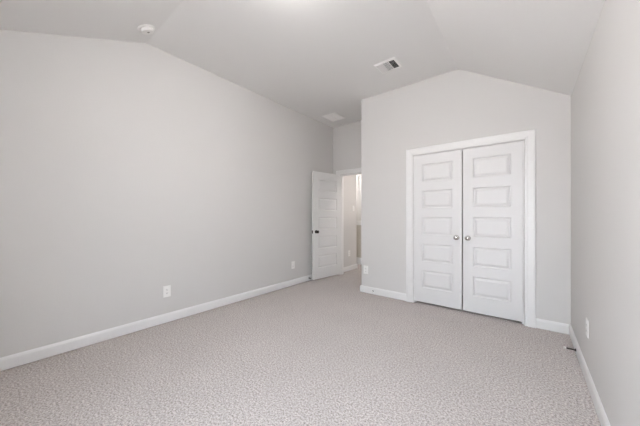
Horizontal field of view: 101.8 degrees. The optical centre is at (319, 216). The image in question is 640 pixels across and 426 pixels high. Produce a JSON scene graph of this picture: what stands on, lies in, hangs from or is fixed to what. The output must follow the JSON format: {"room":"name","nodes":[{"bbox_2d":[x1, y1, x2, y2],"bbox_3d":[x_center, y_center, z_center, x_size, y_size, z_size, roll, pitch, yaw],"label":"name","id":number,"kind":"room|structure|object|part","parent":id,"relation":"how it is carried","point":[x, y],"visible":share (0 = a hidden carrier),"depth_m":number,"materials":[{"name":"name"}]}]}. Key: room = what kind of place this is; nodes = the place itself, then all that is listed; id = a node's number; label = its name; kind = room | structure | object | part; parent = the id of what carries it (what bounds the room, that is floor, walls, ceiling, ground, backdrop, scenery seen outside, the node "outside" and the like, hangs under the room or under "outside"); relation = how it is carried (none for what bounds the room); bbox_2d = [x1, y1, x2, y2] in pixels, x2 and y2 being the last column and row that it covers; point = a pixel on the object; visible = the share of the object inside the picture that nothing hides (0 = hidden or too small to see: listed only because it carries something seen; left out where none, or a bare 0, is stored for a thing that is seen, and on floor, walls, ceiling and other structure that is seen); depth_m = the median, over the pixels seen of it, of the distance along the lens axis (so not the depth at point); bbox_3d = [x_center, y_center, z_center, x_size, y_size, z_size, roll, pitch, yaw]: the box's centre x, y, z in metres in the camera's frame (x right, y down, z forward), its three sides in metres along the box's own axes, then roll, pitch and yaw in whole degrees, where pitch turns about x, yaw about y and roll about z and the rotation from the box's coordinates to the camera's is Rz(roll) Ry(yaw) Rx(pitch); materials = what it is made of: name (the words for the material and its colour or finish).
{"room":"empty bedroom","nodes":[
{"label":"empty bedroom","id":0,"kind":"room"},
{"bbox_2d":[0,29,332,369],"bbox_3d":[-1.327,-0.357,3.564,0.115,3.127,5.217,0,0,39],"label":"wall","id":1,"kind":"structure","parent":0,"point":[129,171],"depth_m":2.69,"materials":[{"name":"white paint"}]},
{"bbox_2d":[0,274,311,370],"bbox_3d":[-1.277,1.151,3.524,0.013,0.100,4.987,0,0,39],"label":"baseboard","id":2,"kind":"structure","parent":1,"relation":"attached to","point":[7,362],"depth_m":2.63,"materials":[{"name":"white paint"}]},
{"bbox_2d":[163,285,170,297],"bbox_3d":[-1.738,0.853,2.953,0.008,0.127,0.080,0,0,39],"label":"wall outlet","id":3,"kind":"object","parent":1,"relation":"attached to","point":[166,289],"visible":1,"depth_m":2.95,"materials":[{"name":"white plastic"}]},
{"bbox_2d":[291,261,294,268],"bbox_3d":[-0.469,0.851,4.538,0.008,0.127,0.080,0,0,39],"label":"wall outlet","id":4,"kind":"object","parent":1,"relation":"attached to","point":[292,262],"visible":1,"depth_m":4.54,"materials":[{"name":"white plastic"}]},
{"bbox_2d":[0,264,600,425],"bbox_3d":[-0.121,1.257,4.298,6.839,0.100,8.240,0,0,39],"label":"floor","id":5,"kind":"structure","parent":0,"point":[326,351],"depth_m":2.01,"materials":[{"name":"carpet"}]},
{"bbox_2d":[0,0,604,127],"bbox_3d":[0.106,-1.581,2.427,3.745,0.839,5.202,0,0,39],"label":"ceiling","id":6,"kind":"structure","parent":0,"point":[315,59],"depth_m":2.52,"materials":[{"name":"white paint"}]},
{"bbox_2d":[137,24,154,34],"bbox_3d":[-1.678,-1.805,2.513,0.141,0.081,0.152,0,0,-42],"label":"smoke detector","id":7,"kind":"object","parent":6,"relation":"attached to","point":[146,29],"visible":1,"depth_m":2.49,"materials":[{"name":"white plastic"}]},
{"bbox_2d":[322,112,345,121],"bbox_3d":[0.262,-1.855,4.875,0.320,0.011,0.355,0,0,39],"label":"ceiling vent","id":8,"kind":"object","parent":6,"relation":"in","point":[334,116],"visible":1,"depth_m":4.85,"materials":[{"name":"white metal"}]},
{"bbox_2d":[374,57,401,73],"bbox_3d":[0.843,-1.854,3.213,0.272,0.012,0.245,0,0,39],"label":"ceiling vent","id":9,"kind":"object","parent":6,"relation":"in","point":[388,65],"visible":1,"depth_m":3.20,"materials":[{"name":"white metal"}]},
{"bbox_2d":[344,175,356,271],"bbox_3d":[-0.568,-0.093,6.732,3.100,2.600,0.678,0,0,39],"label":"wall","id":10,"kind":"structure","parent":0,"point":[350,182],"depth_m":5.81,"materials":[{"name":"white paint"}]},
{"bbox_2d":[344,264,357,271],"bbox_3d":[-0.520,1.151,6.702,3.013,0.100,0.691,0,0,39],"label":"baseboard","id":11,"kind":"structure","parent":10,"relation":"attached to","point":[348,268],"depth_m":5.79,"materials":[{"name":"white paint"}]},
{"bbox_2d":[357,174,360,220],"bbox_3d":[1.271,-0.093,7.510,5.000,2.600,0.115,0,0,39],"label":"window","id":12,"kind":"structure","parent":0,"point":[359,175],"depth_m":7.54,"materials":[{"name":"white paint"}]},
{"bbox_2d":[357,225,360,257],"bbox_3d":[0.079,0.707,7.340,3.150,1.000,0.120,0,0,39],"label":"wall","id":13,"kind":"structure","parent":0,"point":[358,226],"depth_m":6.53,"materials":[{"name":"beige paint"}]},
{"bbox_2d":[333,121,462,295],"bbox_3d":[1.696,-0.357,4.413,3.545,3.127,0.115,0,0,39],"label":"wall","id":14,"kind":"structure","parent":0,"point":[346,138],"depth_m":5.24,"materials":[{"name":"white paint"}]},
{"bbox_2d":[312,171,340,279],"bbox_3d":[0.143,0.169,5.075,0.785,2.015,0.165,0,0,-44],"label":"door","id":15,"kind":"structure","parent":14,"relation":"in","point":[326,187],"depth_m":5.04,"materials":[{"name":"white paint"}]},
{"bbox_3d":[0.149,-0.592,5.064,0.489,0.199,0.009,0,0,-44],"label":"panel","id":16,"kind":"part","parent":15,"relation":"part of","materials":[{"name":"white paint"}]},
{"bbox_3d":[0.149,-0.230,5.064,0.489,0.199,0.009,0,0,-44],"label":"panel","id":17,"kind":"part","parent":15,"relation":"part of","materials":[{"name":"white paint"}]},
{"bbox_3d":[0.149,0.132,5.064,0.489,0.199,0.009,0,0,-44],"label":"panel","id":18,"kind":"part","parent":15,"relation":"part of","materials":[{"name":"white paint"}]},
{"bbox_3d":[0.149,0.494,5.064,0.489,0.199,0.009,0,0,-44],"label":"panel","id":19,"kind":"part","parent":15,"relation":"part of","materials":[{"name":"white paint"}]},
{"bbox_3d":[0.149,0.856,5.064,0.489,0.199,0.009,0,0,-44],"label":"panel","id":20,"kind":"part","parent":15,"relation":"part of","materials":[{"name":"white paint"}]},
{"bbox_2d":[336,168,360,274],"bbox_3d":[0.755,0.131,5.165,0.973,2.152,0.153,0,0,39],"label":"trim","id":21,"kind":"structure","parent":14,"relation":"attached to","point":[355,170],"depth_m":5.22,"materials":[{"name":"white paint"}]},
{"bbox_2d":[361,69,570,334],"bbox_3d":[1.639,-0.357,3.447,2.426,3.127,0.115,0,0,39],"label":"wall","id":22,"kind":"structure","parent":0,"point":[456,105],"depth_m":3.31,"materials":[{"name":"white paint"}]},
{"bbox_2d":[364,266,367,273],"bbox_3d":[0.722,0.844,4.103,0.080,0.127,0.008,0,0,39],"label":"wall outlet","id":23,"kind":"object","parent":22,"relation":"attached to","point":[365,267],"visible":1,"depth_m":4.10,"materials":[{"name":"white plastic"}]},
{"bbox_2d":[413,150,461,309],"bbox_3d":[1.534,0.167,3.437,0.602,2.011,0.100,0,0,39],"label":"door","id":24,"kind":"structure","parent":22,"relation":"in","point":[437,226],"depth_m":3.43,"materials":[{"name":"white paint"}]},
{"bbox_3d":[1.550,-0.592,3.450,0.338,0.199,0.009,0,0,39],"label":"panel","id":25,"kind":"part","parent":24,"relation":"part of","materials":[{"name":"white paint"}]},
{"bbox_3d":[1.550,-0.230,3.450,0.338,0.199,0.009,0,0,39],"label":"panel","id":26,"kind":"part","parent":24,"relation":"part of","materials":[{"name":"white paint"}]},
{"bbox_3d":[1.550,0.132,3.450,0.338,0.199,0.009,0,0,39],"label":"panel","id":27,"kind":"part","parent":24,"relation":"part of","materials":[{"name":"white paint"}]},
{"bbox_3d":[1.550,0.494,3.450,0.338,0.199,0.009,0,0,39],"label":"panel","id":28,"kind":"part","parent":24,"relation":"part of","materials":[{"name":"white paint"}]},
{"bbox_3d":[1.550,0.856,3.450,0.338,0.199,0.009,0,0,39],"label":"panel","id":29,"kind":"part","parent":24,"relation":"part of","materials":[{"name":"white paint"}]},
{"bbox_2d":[360,285,568,333],"bbox_3d":[1.836,1.151,3.713,2.426,0.100,0.802,0,0,39],"label":"baseboard","id":30,"kind":"structure","parent":22,"relation":"attached to","point":[559,327],"depth_m":2.80,"materials":[{"name":"white paint"}]},
{"bbox_2d":[406,129,535,327],"bbox_3d":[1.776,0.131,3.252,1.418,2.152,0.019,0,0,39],"label":"trim","id":31,"kind":"structure","parent":22,"relation":"attached to","point":[529,136],"depth_m":2.90,"materials":[{"name":"white paint"}]},
{"bbox_2d":[463,141,523,321],"bbox_3d":[2.013,0.167,3.054,0.602,2.011,0.100,0,0,39],"label":"door","id":32,"kind":"structure","parent":22,"relation":"in","point":[493,228],"depth_m":3.06,"materials":[{"name":"white paint"}]},
{"bbox_3d":[2.023,-0.592,3.072,0.338,0.199,0.009,0,0,39],"label":"panel","id":33,"kind":"part","parent":32,"relation":"part of","materials":[{"name":"white paint"}]},
{"bbox_3d":[2.023,-0.230,3.072,0.338,0.199,0.009,0,0,39],"label":"panel","id":34,"kind":"part","parent":32,"relation":"part of","materials":[{"name":"white paint"}]},
{"bbox_3d":[2.023,0.132,3.072,0.338,0.199,0.009,0,0,39],"label":"panel","id":35,"kind":"part","parent":32,"relation":"part of","materials":[{"name":"white paint"}]},
{"bbox_3d":[2.023,0.494,3.072,0.338,0.199,0.009,0,0,39],"label":"panel","id":36,"kind":"part","parent":32,"relation":"part of","materials":[{"name":"white paint"}]},
{"bbox_3d":[2.023,0.856,3.072,0.338,0.199,0.009,0,0,39],"label":"panel","id":37,"kind":"part","parent":32,"relation":"part of","materials":[{"name":"white paint"}]},
{"bbox_2d":[571,0,639,425],"bbox_3d":[1.530,-0.048,1.277,0.115,2.510,5.217,0,0,39],"label":"wall","id":38,"kind":"structure","parent":0,"point":[605,96],"depth_m":1.37,"materials":[{"name":"white paint"}]},
{"bbox_2d":[586,318,588,338],"bbox_3d":[1.949,0.814,1.899,0.008,0.127,0.080,0,0,39],"label":"wall outlet","id":39,"kind":"object","parent":38,"relation":"attached to","point":[587,321],"visible":1,"depth_m":1.87,"materials":[{"name":"white plastic"}]},
{"bbox_2d":[569,325,610,425],"bbox_3d":[1.234,1.151,1.009,0.013,0.100,4.198,0,0,39],"label":"baseboard","id":40,"kind":"structure","parent":38,"relation":"attached to","point":[601,414],"depth_m":1.75,"materials":[{"name":"white paint"}]}
]}

